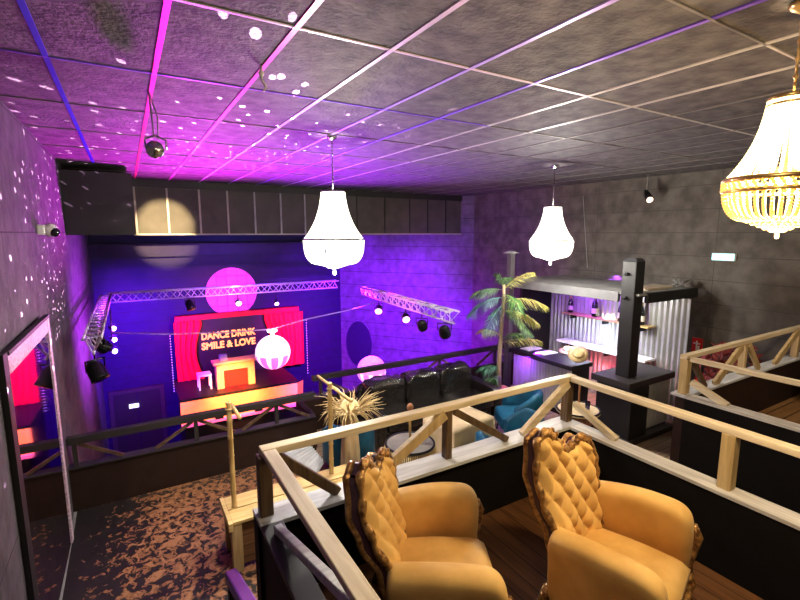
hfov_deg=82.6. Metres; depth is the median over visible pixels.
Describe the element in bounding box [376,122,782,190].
trim
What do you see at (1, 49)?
trim
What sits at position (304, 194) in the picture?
trim
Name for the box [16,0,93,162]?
trim
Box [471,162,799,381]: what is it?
wall
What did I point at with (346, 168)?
trim
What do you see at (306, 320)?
string
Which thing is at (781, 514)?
trim
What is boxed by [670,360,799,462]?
wall
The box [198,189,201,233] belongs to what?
trim
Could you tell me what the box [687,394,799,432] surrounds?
trim
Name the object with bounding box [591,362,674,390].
countertop
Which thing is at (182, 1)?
trim
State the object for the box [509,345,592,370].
countertop
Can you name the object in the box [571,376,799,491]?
railing
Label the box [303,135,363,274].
chandelier
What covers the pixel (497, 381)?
potted palm
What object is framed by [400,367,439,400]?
cushion
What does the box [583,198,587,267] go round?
cable
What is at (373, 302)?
cable
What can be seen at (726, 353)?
plant
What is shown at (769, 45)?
trim
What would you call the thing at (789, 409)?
floor
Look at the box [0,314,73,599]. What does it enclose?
wall mirror
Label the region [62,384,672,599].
floor
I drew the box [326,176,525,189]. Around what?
trim
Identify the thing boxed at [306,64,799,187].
trim
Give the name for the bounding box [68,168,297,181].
trim
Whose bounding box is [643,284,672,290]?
board
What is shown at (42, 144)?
trim
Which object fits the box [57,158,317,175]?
trim
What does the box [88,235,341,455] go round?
wall
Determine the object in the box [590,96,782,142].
trim
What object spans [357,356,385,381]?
lantern
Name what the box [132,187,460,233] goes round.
wall
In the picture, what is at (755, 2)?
trim
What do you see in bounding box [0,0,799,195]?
ceiling
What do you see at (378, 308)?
lamp
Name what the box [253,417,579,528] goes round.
trim
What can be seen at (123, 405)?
door
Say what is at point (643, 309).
champagne bottle
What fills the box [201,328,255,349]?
sign
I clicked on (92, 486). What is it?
wall
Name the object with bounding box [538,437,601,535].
cushion
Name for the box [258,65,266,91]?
ceiling hook
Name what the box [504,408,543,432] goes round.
armchair
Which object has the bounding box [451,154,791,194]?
trim
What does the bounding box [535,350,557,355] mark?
menu card
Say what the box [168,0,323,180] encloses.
trim
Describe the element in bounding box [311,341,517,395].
railing
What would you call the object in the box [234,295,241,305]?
lamp
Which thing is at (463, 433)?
draped table
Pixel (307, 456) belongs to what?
sheet
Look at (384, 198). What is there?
trim
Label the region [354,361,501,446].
leather sofa
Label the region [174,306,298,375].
board
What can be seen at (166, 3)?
trim
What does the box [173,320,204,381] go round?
drape
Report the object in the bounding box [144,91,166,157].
spotlight
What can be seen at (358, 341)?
oval
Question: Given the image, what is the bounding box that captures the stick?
[407,403,412,437]
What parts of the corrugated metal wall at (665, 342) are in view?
panel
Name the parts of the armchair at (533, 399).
seat, backrest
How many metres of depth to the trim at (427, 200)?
12.95 m
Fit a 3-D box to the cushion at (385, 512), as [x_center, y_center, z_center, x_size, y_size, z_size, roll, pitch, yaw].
[-0.092,1.275,2.777,0.294,0.800,0.620,0,8,-1]
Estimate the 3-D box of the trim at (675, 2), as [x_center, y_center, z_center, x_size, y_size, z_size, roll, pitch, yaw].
[0.384,-1.334,1.615,4.100,0.008,0.016,-5,10,-31]
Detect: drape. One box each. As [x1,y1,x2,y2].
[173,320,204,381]
[264,311,303,368]
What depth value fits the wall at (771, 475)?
4.71 m
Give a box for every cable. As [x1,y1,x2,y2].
[111,302,375,334]
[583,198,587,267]
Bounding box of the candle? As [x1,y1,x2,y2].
[575,385,580,409]
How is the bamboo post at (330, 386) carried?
on the bench
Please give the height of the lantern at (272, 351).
0.756 m
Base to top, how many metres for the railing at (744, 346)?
0.506 m
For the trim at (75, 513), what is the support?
attached to the wall at (40, 275)
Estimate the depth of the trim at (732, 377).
5.90 m
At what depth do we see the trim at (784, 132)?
6.71 m
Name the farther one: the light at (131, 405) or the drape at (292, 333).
the drape at (292, 333)
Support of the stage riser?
on the floor
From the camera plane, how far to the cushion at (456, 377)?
8.53 m
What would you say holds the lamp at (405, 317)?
hanging from the lighting truss at (371, 289)
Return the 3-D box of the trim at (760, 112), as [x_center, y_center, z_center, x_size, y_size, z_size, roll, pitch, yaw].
[2.215,-1.976,5.967,0.032,0.008,13.350,-5,10,-31]
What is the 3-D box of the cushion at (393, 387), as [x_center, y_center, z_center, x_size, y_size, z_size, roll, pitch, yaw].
[-0.276,1.604,7.934,0.777,0.560,0.418,-5,10,-31]
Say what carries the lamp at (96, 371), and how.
hanging from the lighting truss at (103, 309)
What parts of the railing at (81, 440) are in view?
post, post, post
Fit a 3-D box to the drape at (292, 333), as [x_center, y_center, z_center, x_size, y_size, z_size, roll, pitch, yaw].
[-3.556,1.226,14.050,1.210,1.680,0.060,-5,10,-31]
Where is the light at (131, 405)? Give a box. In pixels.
[129,403,138,408]
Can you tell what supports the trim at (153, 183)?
attached to the wall at (151, 206)
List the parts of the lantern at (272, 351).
lamp shade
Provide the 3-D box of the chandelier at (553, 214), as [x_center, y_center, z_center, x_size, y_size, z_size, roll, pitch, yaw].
[2.509,-1.384,7.487,0.709,1.622,0.706,5,10,30]
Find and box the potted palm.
[466,272,549,405]
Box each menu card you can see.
[520,346,541,350]
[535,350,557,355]
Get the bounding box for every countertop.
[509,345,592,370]
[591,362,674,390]
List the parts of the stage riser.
panel, panel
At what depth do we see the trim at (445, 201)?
13.27 m
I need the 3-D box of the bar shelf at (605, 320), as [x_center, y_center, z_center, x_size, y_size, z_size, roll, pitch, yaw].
[4.140,0.430,9.221,0.250,0.120,1.950,-5,10,-31]
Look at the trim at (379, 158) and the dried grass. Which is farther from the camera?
the trim at (379, 158)
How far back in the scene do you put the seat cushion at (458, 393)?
8.37 m
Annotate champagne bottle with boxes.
[568,296,572,312]
[591,299,597,316]
[641,302,644,324]
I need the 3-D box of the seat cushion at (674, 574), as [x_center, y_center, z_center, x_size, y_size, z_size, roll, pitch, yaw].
[1.420,1.722,2.896,0.650,0.220,0.600,7,11,40]
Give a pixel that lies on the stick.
(410, 405)
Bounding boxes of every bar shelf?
[556,337,655,362]
[561,311,655,331]
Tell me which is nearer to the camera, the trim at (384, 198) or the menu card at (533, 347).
the menu card at (533, 347)
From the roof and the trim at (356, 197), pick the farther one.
the trim at (356, 197)
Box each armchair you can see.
[322,424,374,466]
[342,447,512,599]
[475,431,489,441]
[495,383,543,429]
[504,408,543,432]
[522,427,703,599]
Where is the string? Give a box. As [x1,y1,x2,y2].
[306,320,307,371]
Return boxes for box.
[219,354,227,361]
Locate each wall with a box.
[0,100,109,599]
[59,169,135,234]
[69,418,316,511]
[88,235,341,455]
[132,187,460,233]
[253,432,562,599]
[261,532,292,599]
[296,359,513,428]
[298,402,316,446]
[339,195,474,391]
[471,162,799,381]
[518,288,690,420]
[563,429,799,599]
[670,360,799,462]
[678,399,799,513]
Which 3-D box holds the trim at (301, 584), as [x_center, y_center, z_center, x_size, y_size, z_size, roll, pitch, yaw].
[0.518,1.771,0.704,0.140,0.030,5.220,-5,10,-31]
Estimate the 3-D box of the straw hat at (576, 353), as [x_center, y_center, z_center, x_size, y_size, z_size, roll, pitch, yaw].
[3.285,0.994,8.396,0.364,0.280,0.235,3,9,17]
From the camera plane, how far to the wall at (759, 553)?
3.23 m
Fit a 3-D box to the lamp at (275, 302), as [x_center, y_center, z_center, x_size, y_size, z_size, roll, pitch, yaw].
[-3.276,-0.022,12.024,0.139,0.342,0.160,-5,10,-31]
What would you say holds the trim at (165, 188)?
attached to the wall at (151, 206)
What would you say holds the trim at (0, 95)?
attached to the wall at (40, 275)
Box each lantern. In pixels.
[255,329,289,368]
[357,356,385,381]
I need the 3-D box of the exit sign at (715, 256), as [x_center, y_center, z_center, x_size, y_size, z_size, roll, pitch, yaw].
[5.604,-0.745,7.875,0.070,0.130,0.360,-5,10,-31]
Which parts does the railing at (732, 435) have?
post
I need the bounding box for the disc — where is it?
[206,268,256,312]
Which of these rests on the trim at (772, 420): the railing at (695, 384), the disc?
the railing at (695, 384)
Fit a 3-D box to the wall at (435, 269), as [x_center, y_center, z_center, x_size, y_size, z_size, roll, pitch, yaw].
[0.114,0.473,14.666,4.436,7.390,0.100,3,9,19]
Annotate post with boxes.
[225,401,241,507]
[316,375,352,474]
[503,251,517,386]
[615,258,644,377]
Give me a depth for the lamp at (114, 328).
9.57 m
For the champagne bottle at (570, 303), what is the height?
0.362 m
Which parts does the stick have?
stem, knob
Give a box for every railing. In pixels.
[66,391,314,466]
[255,373,575,517]
[263,449,380,599]
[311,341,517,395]
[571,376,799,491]
[677,325,799,394]
[689,357,799,406]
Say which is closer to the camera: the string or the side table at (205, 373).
the side table at (205, 373)
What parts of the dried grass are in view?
crown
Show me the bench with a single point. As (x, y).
(238, 521)
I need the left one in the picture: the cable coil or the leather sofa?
the leather sofa
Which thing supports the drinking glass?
on the table at (594, 410)
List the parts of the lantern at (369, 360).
lamp shade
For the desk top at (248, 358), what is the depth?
12.24 m
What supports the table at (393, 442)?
on the floor at (167, 543)
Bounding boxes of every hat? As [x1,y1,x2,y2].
[559,346,571,353]
[568,345,588,362]
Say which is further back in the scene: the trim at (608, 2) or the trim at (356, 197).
the trim at (356, 197)
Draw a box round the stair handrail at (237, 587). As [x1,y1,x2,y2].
[225,568,256,599]
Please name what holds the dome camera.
attached to the wall at (40, 275)
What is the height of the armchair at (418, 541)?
1.249 m
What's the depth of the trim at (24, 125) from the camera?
5.39 m
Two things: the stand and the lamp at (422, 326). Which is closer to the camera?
the stand
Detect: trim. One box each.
[0,48,489,126]
[0,95,424,145]
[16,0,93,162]
[24,125,375,158]
[42,144,345,168]
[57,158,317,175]
[59,512,76,599]
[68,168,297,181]
[68,413,315,470]
[88,242,344,257]
[131,178,461,200]
[133,187,137,233]
[134,0,171,178]
[136,233,460,234]
[165,188,170,233]
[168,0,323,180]
[173,0,589,97]
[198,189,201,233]
[199,0,468,181]
[226,191,229,233]
[228,0,618,183]
[253,192,256,233]
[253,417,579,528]
[256,0,766,184]
[261,520,325,599]
[279,193,282,233]
[282,32,798,186]
[304,194,305,232]
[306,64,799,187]
[307,182,495,193]
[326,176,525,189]
[331,87,799,188]
[346,168,566,185]
[354,112,763,189]
[356,197,357,231]
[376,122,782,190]
[379,158,613,180]
[384,198,385,232]
[396,132,784,191]
[409,199,409,232]
[416,142,778,192]
[425,145,672,174]
[427,200,427,232]
[434,149,781,193]
[445,201,445,232]
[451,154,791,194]
[490,126,737,165]
[570,423,799,530]
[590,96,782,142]
[667,0,768,45]
[670,352,799,398]
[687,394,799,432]
[766,44,799,61]
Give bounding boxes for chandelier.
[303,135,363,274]
[529,165,573,264]
[720,0,799,238]
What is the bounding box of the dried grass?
[315,386,383,427]
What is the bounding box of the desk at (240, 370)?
[211,355,256,388]
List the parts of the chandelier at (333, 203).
chain, lamp shade, lamp stem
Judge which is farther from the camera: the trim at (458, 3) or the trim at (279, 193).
the trim at (279, 193)
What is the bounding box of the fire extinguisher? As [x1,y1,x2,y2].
[694,365,705,380]
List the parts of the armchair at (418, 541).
panel, carved frame, leg, arm, arm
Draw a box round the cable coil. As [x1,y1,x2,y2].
[669,279,691,287]
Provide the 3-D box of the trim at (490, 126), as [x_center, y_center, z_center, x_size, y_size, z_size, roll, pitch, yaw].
[3.324,-1.995,6.099,5.600,0.008,0.016,-5,10,-31]
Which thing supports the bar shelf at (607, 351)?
attached to the corrugated metal wall at (665, 342)
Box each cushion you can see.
[362,374,405,407]
[364,457,406,562]
[381,402,424,431]
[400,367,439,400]
[400,536,491,566]
[407,395,450,408]
[434,361,471,393]
[441,388,493,409]
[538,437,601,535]
[584,528,690,599]
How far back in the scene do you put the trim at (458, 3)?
2.95 m
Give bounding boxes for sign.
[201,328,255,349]
[691,337,702,351]
[712,253,736,260]
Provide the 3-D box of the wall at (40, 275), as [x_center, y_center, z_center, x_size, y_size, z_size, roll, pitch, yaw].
[-3.704,1.924,4.816,0.150,7.390,16.500,-5,10,-31]
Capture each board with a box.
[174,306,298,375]
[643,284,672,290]
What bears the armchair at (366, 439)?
on the floor at (167, 543)
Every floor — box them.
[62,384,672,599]
[317,496,762,599]
[759,394,799,423]
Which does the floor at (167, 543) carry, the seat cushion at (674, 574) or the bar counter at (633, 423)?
the bar counter at (633, 423)
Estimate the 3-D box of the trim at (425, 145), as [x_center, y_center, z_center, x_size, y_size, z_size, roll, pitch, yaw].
[2.708,-2.145,7.118,5.600,0.008,0.016,-5,10,-31]
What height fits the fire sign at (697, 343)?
0.277 m
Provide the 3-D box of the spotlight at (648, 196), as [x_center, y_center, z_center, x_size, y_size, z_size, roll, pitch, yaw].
[4.669,-2.090,8.518,0.139,0.527,0.219,2,9,12]
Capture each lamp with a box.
[84,355,109,383]
[91,334,111,353]
[108,308,116,330]
[109,309,116,341]
[109,311,117,353]
[184,298,196,310]
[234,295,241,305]
[273,293,278,305]
[374,300,382,313]
[401,309,409,322]
[416,315,427,331]
[437,322,451,339]
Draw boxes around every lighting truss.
[81,294,111,354]
[108,280,338,302]
[358,286,459,324]
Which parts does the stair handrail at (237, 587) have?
post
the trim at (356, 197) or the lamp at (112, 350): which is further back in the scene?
the trim at (356, 197)
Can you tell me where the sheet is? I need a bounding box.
[283,446,323,471]
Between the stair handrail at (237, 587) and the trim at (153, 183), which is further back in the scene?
the trim at (153, 183)
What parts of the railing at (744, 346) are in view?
post, rail, post, post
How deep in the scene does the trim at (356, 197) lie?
11.83 m
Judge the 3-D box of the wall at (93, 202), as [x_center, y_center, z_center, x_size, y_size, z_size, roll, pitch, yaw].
[-5.359,-1.679,8.173,0.960,1.000,2.000,-5,10,-31]
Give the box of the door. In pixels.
[108,384,167,452]
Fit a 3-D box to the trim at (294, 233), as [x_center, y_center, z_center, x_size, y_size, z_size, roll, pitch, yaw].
[-1.814,-1.661,11.479,8.480,0.033,0.032,-5,10,-31]
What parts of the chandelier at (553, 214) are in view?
lamp shade, chain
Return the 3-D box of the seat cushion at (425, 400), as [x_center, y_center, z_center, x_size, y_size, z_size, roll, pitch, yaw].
[0.590,1.887,7.978,0.750,0.190,0.781,-5,10,-31]
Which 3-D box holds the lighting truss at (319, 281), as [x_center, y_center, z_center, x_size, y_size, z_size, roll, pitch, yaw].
[-4.155,-0.251,11.586,5.534,0.236,0.236,-5,10,-31]
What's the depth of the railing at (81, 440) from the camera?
6.13 m
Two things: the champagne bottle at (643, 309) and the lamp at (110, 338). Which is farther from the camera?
the lamp at (110, 338)
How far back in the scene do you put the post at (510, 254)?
9.83 m
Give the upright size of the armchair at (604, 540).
1.249 m
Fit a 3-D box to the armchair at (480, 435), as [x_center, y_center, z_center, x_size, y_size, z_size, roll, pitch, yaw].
[1.332,2.148,5.946,0.666,0.824,0.755,-7,11,-40]
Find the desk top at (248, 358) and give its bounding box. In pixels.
[211,355,256,365]
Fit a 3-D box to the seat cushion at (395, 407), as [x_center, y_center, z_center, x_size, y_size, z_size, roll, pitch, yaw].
[-0.051,1.943,7.601,0.755,0.191,0.772,-5,10,-31]
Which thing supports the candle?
on the table at (594, 410)
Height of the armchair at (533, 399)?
0.824 m
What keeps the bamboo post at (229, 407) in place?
on the bench
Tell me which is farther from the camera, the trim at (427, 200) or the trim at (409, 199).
the trim at (427, 200)
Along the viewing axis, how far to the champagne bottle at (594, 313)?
9.34 m
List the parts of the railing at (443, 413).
post, rail, post, post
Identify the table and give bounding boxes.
[196,371,211,390]
[384,431,436,464]
[423,406,494,452]
[556,401,600,428]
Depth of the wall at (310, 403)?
8.07 m
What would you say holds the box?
on the desk at (240, 370)
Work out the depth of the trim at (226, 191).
10.19 m
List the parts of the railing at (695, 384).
rail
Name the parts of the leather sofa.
arm, arm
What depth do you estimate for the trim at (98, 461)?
6.18 m
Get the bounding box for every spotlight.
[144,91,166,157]
[644,174,653,202]
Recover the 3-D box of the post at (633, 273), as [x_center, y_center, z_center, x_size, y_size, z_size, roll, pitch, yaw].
[3.774,0.297,7.487,0.280,1.970,0.240,-5,10,-31]
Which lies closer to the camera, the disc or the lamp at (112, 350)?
the lamp at (112, 350)
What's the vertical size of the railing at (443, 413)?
0.490 m
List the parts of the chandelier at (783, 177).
lamp shade, lamp stem, chain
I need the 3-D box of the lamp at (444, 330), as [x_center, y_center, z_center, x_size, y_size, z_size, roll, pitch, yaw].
[0.799,0.543,8.138,0.265,0.327,0.265,-5,10,-31]
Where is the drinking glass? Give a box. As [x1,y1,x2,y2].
[585,401,590,409]
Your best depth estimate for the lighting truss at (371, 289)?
9.16 m
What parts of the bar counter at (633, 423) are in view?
corner panel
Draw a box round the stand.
[341,415,359,464]
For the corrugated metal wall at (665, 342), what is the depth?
9.39 m
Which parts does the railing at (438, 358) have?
post, post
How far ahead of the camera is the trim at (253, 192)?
10.49 m
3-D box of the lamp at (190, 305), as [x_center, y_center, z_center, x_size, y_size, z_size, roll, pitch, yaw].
[-5.044,0.119,10.950,0.256,0.311,0.261,-5,10,-31]
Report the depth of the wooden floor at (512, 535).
3.44 m
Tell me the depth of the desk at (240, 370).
12.28 m
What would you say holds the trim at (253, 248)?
attached to the wall at (141, 360)
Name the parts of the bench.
leg, leg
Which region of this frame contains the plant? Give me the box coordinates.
[698,340,762,381]
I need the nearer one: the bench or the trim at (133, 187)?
the bench
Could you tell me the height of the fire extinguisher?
1.092 m
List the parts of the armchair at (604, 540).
leg, panel, carved frame, arm, arm, leg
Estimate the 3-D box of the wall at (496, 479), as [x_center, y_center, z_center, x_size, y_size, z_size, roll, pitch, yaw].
[0.359,2.090,3.894,3.060,1.530,0.120,-5,10,-31]
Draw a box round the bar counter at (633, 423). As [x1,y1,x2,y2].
[509,345,674,444]
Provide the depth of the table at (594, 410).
6.37 m
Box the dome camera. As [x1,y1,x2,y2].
[36,223,59,236]
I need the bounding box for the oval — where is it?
[345,320,372,366]
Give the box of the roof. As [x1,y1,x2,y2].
[511,275,697,303]
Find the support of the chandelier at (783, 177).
hanging from the ceiling
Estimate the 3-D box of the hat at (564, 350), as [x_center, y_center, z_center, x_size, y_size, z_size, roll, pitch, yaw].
[3.382,0.994,9.154,0.363,0.117,0.360,2,9,14]
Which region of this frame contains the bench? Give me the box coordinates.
[219,463,347,571]
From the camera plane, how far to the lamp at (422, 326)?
8.76 m
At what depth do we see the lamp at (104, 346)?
7.03 m
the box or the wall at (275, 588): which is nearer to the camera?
the wall at (275, 588)
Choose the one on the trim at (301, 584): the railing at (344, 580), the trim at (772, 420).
the railing at (344, 580)
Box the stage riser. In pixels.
[174,367,302,440]
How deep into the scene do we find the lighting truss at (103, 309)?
6.92 m
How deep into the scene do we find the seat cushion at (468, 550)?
2.94 m

